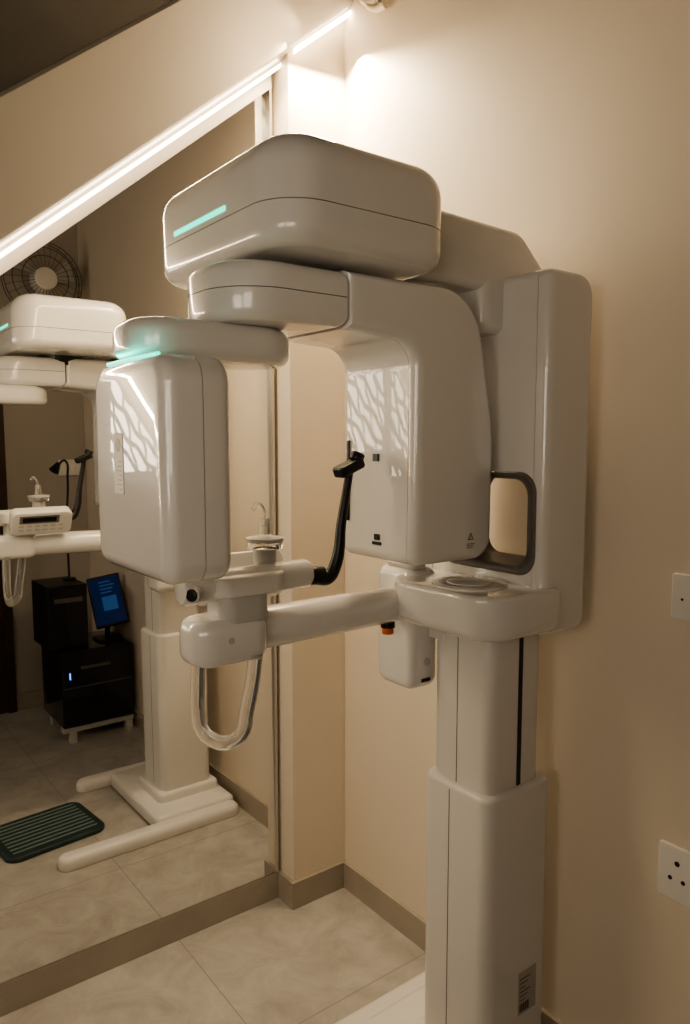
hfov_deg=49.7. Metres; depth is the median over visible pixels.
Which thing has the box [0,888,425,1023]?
floor
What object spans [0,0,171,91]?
ceiling
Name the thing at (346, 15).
strip light
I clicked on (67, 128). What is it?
wall
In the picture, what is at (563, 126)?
wall
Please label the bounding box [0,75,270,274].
light strip
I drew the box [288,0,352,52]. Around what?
soffit
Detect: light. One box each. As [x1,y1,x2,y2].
[0,10,350,257]
[107,351,159,365]
[174,205,224,236]
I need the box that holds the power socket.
[657,839,689,907]
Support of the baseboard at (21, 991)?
attached to the wall
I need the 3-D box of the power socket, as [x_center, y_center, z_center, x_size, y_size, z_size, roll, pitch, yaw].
[0.754,0.803,1.623,0.012,0.125,0.150,-4,7,-37]
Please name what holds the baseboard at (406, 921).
attached to the wall at (563, 126)
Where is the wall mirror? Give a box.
[0,84,278,983]
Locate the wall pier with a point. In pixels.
(308, 85)
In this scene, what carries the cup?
on the machine
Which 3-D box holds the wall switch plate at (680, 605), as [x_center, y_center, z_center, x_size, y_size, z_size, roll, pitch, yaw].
[0.754,0.186,1.564,0.012,0.100,0.140,-4,7,-37]
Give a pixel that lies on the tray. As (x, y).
(466, 603)
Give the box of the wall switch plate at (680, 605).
[671,573,689,621]
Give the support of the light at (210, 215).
on the machine
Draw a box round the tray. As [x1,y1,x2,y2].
[394,568,559,641]
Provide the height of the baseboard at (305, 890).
0.094 m
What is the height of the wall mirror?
2.630 m
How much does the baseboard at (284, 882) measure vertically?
0.094 m
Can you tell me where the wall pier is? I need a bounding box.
[271,21,344,880]
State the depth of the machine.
1.57 m
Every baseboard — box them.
[0,869,280,1016]
[278,871,293,907]
[291,861,343,909]
[342,860,563,1023]
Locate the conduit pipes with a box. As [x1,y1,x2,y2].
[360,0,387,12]
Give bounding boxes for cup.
[245,535,283,563]
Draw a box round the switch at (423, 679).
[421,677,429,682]
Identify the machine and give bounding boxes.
[96,133,591,1023]
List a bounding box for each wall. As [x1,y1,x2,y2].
[0,0,308,252]
[344,0,689,1023]

